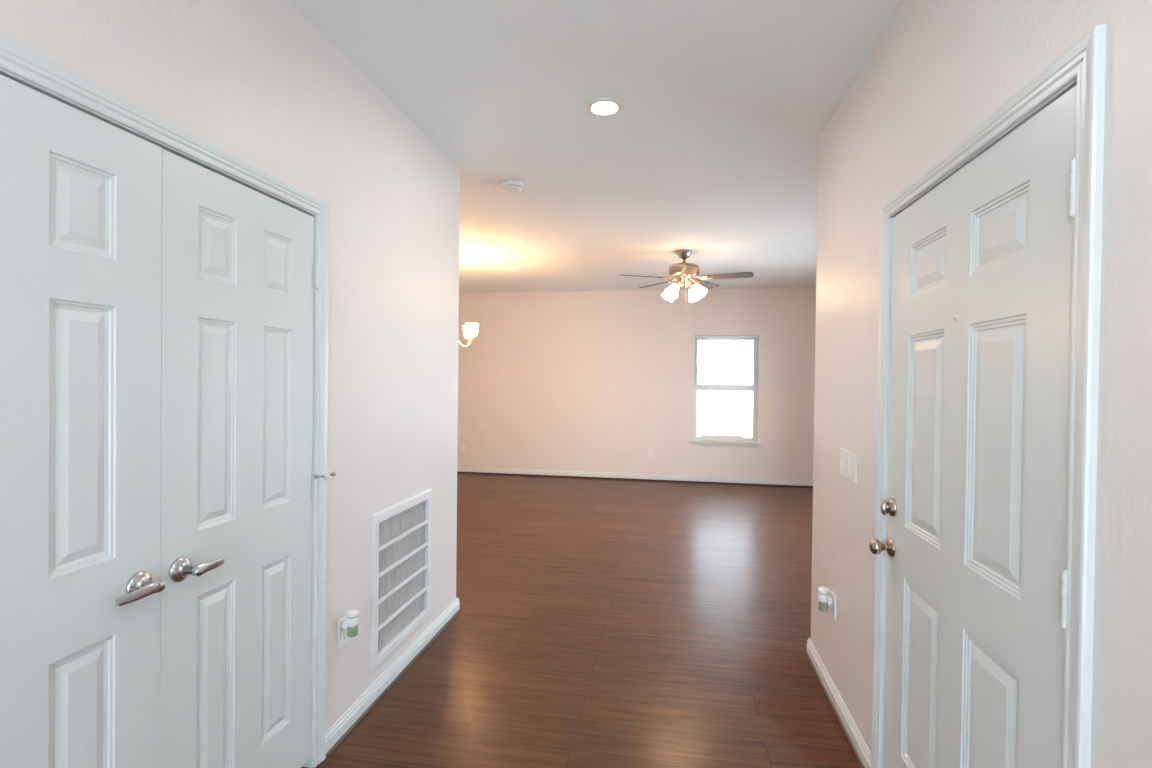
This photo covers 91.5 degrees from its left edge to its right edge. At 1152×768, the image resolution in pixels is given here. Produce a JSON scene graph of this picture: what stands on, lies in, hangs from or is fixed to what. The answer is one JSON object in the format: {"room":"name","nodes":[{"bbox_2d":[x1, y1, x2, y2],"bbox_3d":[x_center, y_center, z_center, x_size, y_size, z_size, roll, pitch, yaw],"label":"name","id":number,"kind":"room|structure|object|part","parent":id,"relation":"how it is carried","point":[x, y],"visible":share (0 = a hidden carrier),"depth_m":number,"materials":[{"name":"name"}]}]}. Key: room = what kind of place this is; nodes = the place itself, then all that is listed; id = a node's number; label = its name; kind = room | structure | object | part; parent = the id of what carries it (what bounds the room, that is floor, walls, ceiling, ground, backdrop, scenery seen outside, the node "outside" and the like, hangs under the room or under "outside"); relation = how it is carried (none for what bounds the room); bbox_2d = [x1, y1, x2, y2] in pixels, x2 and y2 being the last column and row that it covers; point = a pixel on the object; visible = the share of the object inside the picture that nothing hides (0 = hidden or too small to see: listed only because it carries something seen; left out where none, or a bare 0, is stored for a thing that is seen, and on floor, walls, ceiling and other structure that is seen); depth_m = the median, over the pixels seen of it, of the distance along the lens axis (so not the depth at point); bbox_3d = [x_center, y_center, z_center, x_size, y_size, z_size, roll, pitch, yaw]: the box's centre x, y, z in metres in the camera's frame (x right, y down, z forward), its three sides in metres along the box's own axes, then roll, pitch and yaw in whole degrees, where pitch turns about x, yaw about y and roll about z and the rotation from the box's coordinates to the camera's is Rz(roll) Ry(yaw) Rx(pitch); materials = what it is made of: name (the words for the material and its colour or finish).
{"room":"entrance hallway","nodes":[
{"label":"entrance hallway","id":0,"kind":"room"},
{"bbox_2d":[0,0,459,730],"bbox_3d":[-2.716,0.049,1.334,3.199,2.740,4.920,1,1,10],"label":"wall","id":1,"kind":"structure","parent":0,"point":[257,81],"depth_m":2.28,"materials":[{"name":"paint"}]},
{"bbox_2d":[0,74,164,767],"bbox_3d":[-1.119,0.395,1.141,0.102,2.005,0.644,1,1,10],"label":"door","id":2,"kind":"structure","parent":1,"relation":"in","point":[81,585],"depth_m":1.25,"materials":[{"name":"white paint"}]},
{"bbox_3d":[-1.058,0.502,1.353,0.049,0.031,0.112,1,1,10],"label":"lever","id":3,"kind":"part","parent":2,"relation":"part of","materials":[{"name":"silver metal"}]},
{"bbox_2d":[0,35,329,767],"bbox_3d":[-1.127,0.378,1.469,0.138,2.115,1.384,1,1,10],"label":"door frame","id":4,"kind":"structure","parent":1,"relation":"attached to","point":[15,59],"depth_m":1.88,"materials":[{"name":"white paint"}]},
{"bbox_2d":[160,149,335,767],"bbox_3d":[-1.007,0.390,1.801,0.102,2.003,0.693,1,1,10],"label":"door","id":5,"kind":"structure","parent":1,"relation":"in","point":[240,274],"depth_m":1.71,"materials":[{"name":"white paint"}]},
{"bbox_3d":[-1.024,0.501,1.551,0.049,0.031,0.106,1,1,10],"label":"lever","id":6,"kind":"part","parent":5,"relation":"part of","materials":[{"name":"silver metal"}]},
{"bbox_2d":[338,615,348,648],"bbox_3d":[-0.942,1.001,2.279,0.009,0.114,0.070,1,1,10],"label":"wall outlet","id":7,"kind":"object","parent":1,"relation":"attached to","point":[343,638],"visible":0.66,"depth_m":2.26,"materials":[{"name":"white plastic"}]},
{"bbox_2d":[342,608,358,636],"bbox_3d":[-0.907,0.962,2.264,0.062,0.102,0.049,1,1,10],"label":"air freshener","id":8,"kind":"object","parent":7,"relation":"attached to","point":[351,624],"visible":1,"depth_m":2.25,"materials":[{"name":"white plastic"}]},
{"bbox_2d":[347,625,357,636],"bbox_3d":[-0.901,0.992,2.263,0.042,0.042,0.042,1,1,10],"label":"oil bottle","id":9,"kind":"object","parent":8,"relation":"on","point":[352,630],"depth_m":2.25,"materials":[{"name":"green"}]},
{"bbox_2d":[326,597,460,757],"bbox_3d":[-2.427,1.355,3.103,3.212,0.073,1.385,1,1,10],"label":"baseboard","id":10,"kind":"structure","parent":1,"relation":"attached to","point":[349,717],"depth_m":2.60,"materials":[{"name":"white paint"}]},
{"bbox_2d":[369,488,431,671],"bbox_3d":[-0.885,0.924,2.791,0.086,0.697,0.616,1,1,10],"label":"air vent","id":11,"kind":"object","parent":1,"relation":"in","point":[401,532],"visible":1,"depth_m":2.75,"materials":[{"name":"white metal"}]},
{"bbox_2d":[301,473,860,767],"bbox_3d":[-0.359,1.484,3.383,7.800,0.120,10.324,1,1,10],"label":"floor","id":12,"kind":"structure","parent":0,"point":[600,623],"depth_m":3.11,"materials":[{"name":"laminate"}]},
{"bbox_2d":[289,0,903,292],"bbox_3d":[-0.326,-1.375,3.352,7.800,0.120,10.324,1,1,10],"label":"ceiling","id":13,"kind":"structure","parent":0,"point":[711,152],"depth_m":2.73,"materials":[{"name":"paint"}]},
{"bbox_2d":[458,254,478,347],"bbox_3d":[-1.265,-0.865,5.840,0.545,0.975,0.542,1,1,10],"label":"chandelier","id":14,"kind":"object","parent":13,"relation":"hanging from","point":[470,329],"visible":0.32,"depth_m":5.75,"materials":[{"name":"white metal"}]},
{"bbox_3d":[-1.143,-0.560,6.029,0.135,0.126,0.135,1,1,10],"label":"lamp shade","id":15,"kind":"part","parent":14,"relation":"part of","materials":[{"name":"white glass"}]},
{"bbox_3d":[-1.071,-0.557,5.784,0.136,0.126,0.136,1,1,10],"label":"lamp shade","id":16,"kind":"part","parent":14,"relation":"part of","materials":[{"name":"white glass"}]},
{"bbox_2d":[502,181,522,193],"bbox_3d":[-0.418,-1.296,3.711,0.140,0.048,0.140,1,1,10],"label":"smoke detector","id":17,"kind":"object","parent":13,"relation":"attached to","point":[513,187],"visible":1,"depth_m":3.67,"materials":[{"name":"white plastic"}]},
{"bbox_3d":[-0.418,-1.314,3.711,0.140,0.012,0.140,1,1,10],"label":"plate","id":18,"kind":"part","parent":17,"relation":"part of","materials":[{"name":"white plastic"}]},
{"bbox_2d":[585,97,624,116],"bbox_3d":[0.134,-1.298,2.641,0.188,0.008,0.188,1,1,10],"label":"recessed light","id":19,"kind":"object","parent":13,"relation":"in","point":[601,106],"visible":1,"depth_m":2.63,"materials":[{"name":"white plastic"}]},
{"bbox_2d":[622,250,753,323],"bbox_3d":[1.085,-0.958,5.571,1.278,0.730,1.253,1,1,10],"label":"ceiling fan","id":20,"kind":"object","parent":13,"relation":"hanging from","point":[683,272],"visible":1,"depth_m":5.52,"materials":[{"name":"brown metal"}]},
{"bbox_3d":[0.670,-1.057,5.513,0.490,0.034,0.134,1,1,-13],"label":"blade","id":21,"kind":"part","parent":20,"relation":"part of","materials":[{"name":"brown wood"}]},
{"bbox_3d":[0.860,-1.059,5.968,0.134,0.034,0.490,0,1,-31],"label":"blade","id":22,"kind":"part","parent":20,"relation":"part of","materials":[{"name":"brown wood"}]},
{"bbox_3d":[0.949,-0.912,5.752,0.145,0.149,0.138,1,1,10],"label":"lamp shade","id":23,"kind":"part","parent":20,"relation":"part of","materials":[{"name":"white glass"}]},
{"bbox_3d":[0.936,-0.909,5.484,0.138,0.149,0.144,1,1,10],"label":"lamp shade","id":24,"kind":"part","parent":20,"relation":"part of","materials":[{"name":"white glass"}]},
{"bbox_3d":[1.045,-1.049,5.191,0.134,0.034,0.490,1,1,5],"label":"blade","id":25,"kind":"part","parent":20,"relation":"part of","materials":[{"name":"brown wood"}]},
{"bbox_3d":[1.218,-0.908,5.739,0.138,0.149,0.145,1,1,10],"label":"lamp shade","id":26,"kind":"part","parent":20,"relation":"part of","materials":[{"name":"white glass"}]},
{"bbox_3d":[1.205,-0.906,5.470,0.144,0.149,0.138,1,1,10],"label":"lamp shade","id":27,"kind":"part","parent":20,"relation":"part of","materials":[{"name":"white glass"}]},
{"bbox_3d":[1.352,-1.053,5.928,0.134,0.034,0.490,1,1,41],"label":"blade","id":28,"kind":"part","parent":20,"relation":"part of","materials":[{"name":"brown wood"}]},
{"bbox_3d":[1.466,-1.047,5.448,0.490,0.034,0.134,1,1,23],"label":"blade","id":29,"kind":"part","parent":20,"relation":"part of","materials":[{"name":"brown wood"}]},
{"bbox_2d":[457,287,815,480],"bbox_3d":[0.484,0.012,8.230,7.440,2.740,0.140,1,1,10],"label":"wall","id":30,"kind":"structure","parent":0,"point":[587,381],"depth_m":8.13,"materials":[{"name":"paint"}]},
{"bbox_2d":[457,466,812,487],"bbox_3d":[0.456,1.323,8.169,7.200,0.073,0.012,1,1,10],"label":"baseboard","id":31,"kind":"structure","parent":30,"relation":"attached to","point":[462,469],"depth_m":8.09,"materials":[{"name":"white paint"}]},
{"bbox_2d":[648,449,652,456],"bbox_3d":[1.069,0.991,8.064,0.070,0.114,0.009,1,1,10],"label":"wall outlet","id":32,"kind":"object","parent":30,"relation":"attached to","point":[650,451],"visible":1,"depth_m":8.06,"materials":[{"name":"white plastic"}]},
{"bbox_2d":[690,336,760,446],"bbox_3d":[2.107,0.091,7.930,0.964,1.546,0.180,1,1,10],"label":"window","id":33,"kind":"structure","parent":30,"relation":"in","point":[723,440],"depth_m":7.93,"materials":[{"name":"white plastic"}]},
{"bbox_3d":[2.066,0.748,7.959,0.580,0.044,0.018,1,1,10],"label":"lift rail","id":34,"kind":"part","parent":33,"relation":"part of","materials":[{"name":"white plastic"}]},
{"bbox_3d":[2.109,0.401,7.965,0.836,0.762,0.040,1,1,10],"label":"sash","id":35,"kind":"part","parent":33,"relation":"part of","materials":[{"name":"white glass"}]},
{"bbox_3d":[2.093,0.815,7.901,0.964,0.022,0.105,1,1,10],"label":"sill","id":36,"kind":"part","parent":33,"relation":"part of","materials":[{"name":"white paint"}]},
{"bbox_2d":[694,336,757,385],"bbox_3d":[2.108,-0.325,7.904,0.868,0.707,0.042,1,1,10],"label":"window blind","id":37,"kind":"object","parent":33,"relation":"attached to","point":[702,337],"visible":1,"depth_m":7.90,"materials":[{"name":"white plastic"}]},
{"bbox_3d":[2.106,0.018,7.913,0.862,0.020,0.024,1,1,10],"label":"rail","id":38,"kind":"part","parent":37,"relation":"part of","materials":[{"name":"white plastic"}]},
{"bbox_3d":[2.123,-0.282,7.992,0.820,0.741,0.025,1,1,10],"label":"sash","id":39,"kind":"part","parent":33,"relation":"part of","materials":[{"name":"white glass"}]},
{"bbox_2d":[811,0,1151,767],"bbox_3d":[1.830,0.111,0.484,1.950,2.740,4.766,1,1,10],"label":"wall","id":40,"kind":"structure","parent":0,"point":[939,68],"depth_m":1.47,"materials":[{"name":"paint"}]},
{"bbox_2d":[831,591,836,620],"bbox_3d":[1.179,1.017,2.575,0.009,0.114,0.070,1,1,10],"label":"wall outlet","id":41,"kind":"object","parent":40,"relation":"attached to","point":[833,596],"visible":0.93,"depth_m":2.56,"materials":[{"name":"white plastic"}]},
{"bbox_2d":[818,587,832,611],"bbox_3d":[1.144,0.988,2.580,0.062,0.102,0.049,1,1,10],"label":"air freshener","id":42,"kind":"object","parent":41,"relation":"attached to","point":[824,601],"visible":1,"depth_m":2.56,"materials":[{"name":"white plastic"}]},
{"bbox_2d":[818,601,827,611],"bbox_3d":[1.137,1.018,2.582,0.042,0.042,0.042,1,1,10],"label":"oil bottle","id":43,"kind":"object","parent":42,"relation":"on","point":[822,605],"depth_m":2.56,"materials":[{"name":"green"}]},
{"bbox_2d":[804,638,870,767],"bbox_3d":[2.127,1.415,2.374,1.963,0.073,0.987,1,1,10],"label":"baseboard","id":44,"kind":"structure","parent":40,"relation":"attached to","point":[860,745],"depth_m":2.42,"materials":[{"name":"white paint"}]},
{"bbox_2d":[840,448,856,482],"bbox_3d":[1.151,0.339,2.363,0.012,0.117,0.223,1,1,10],"label":"light switch","id":45,"kind":"object","parent":40,"relation":"attached to","point":[848,459],"visible":1,"depth_m":2.36,"materials":[{"name":"white plastic"}]},
{"bbox_2d":[869,85,1076,767],"bbox_3d":[1.003,0.434,1.511,0.112,2.016,0.935,1,1,10],"label":"door","id":46,"kind":"structure","parent":40,"relation":"in","point":[976,507],"depth_m":1.38,"materials":[{"name":"white paint"}]},
{"bbox_3d":[1.046,0.561,1.935,0.058,0.055,0.055,1,1,10],"label":"knob","id":47,"kind":"part","parent":46,"relation":"part of","materials":[{"name":"silver metal"}]},
{"bbox_2d":[870,24,1105,767],"bbox_3d":[1.063,0.410,1.511,0.138,2.101,1.046,1,1,10],"label":"door frame","id":48,"kind":"structure","parent":40,"relation":"attached to","point":[1084,61],"depth_m":1.04,"materials":[{"name":"white paint"}]},
{"label":"outside","id":49,"kind":"structure","parent":0,"visible":0},
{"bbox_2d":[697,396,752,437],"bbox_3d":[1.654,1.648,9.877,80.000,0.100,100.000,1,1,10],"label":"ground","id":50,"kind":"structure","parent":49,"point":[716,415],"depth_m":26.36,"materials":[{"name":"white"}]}
]}

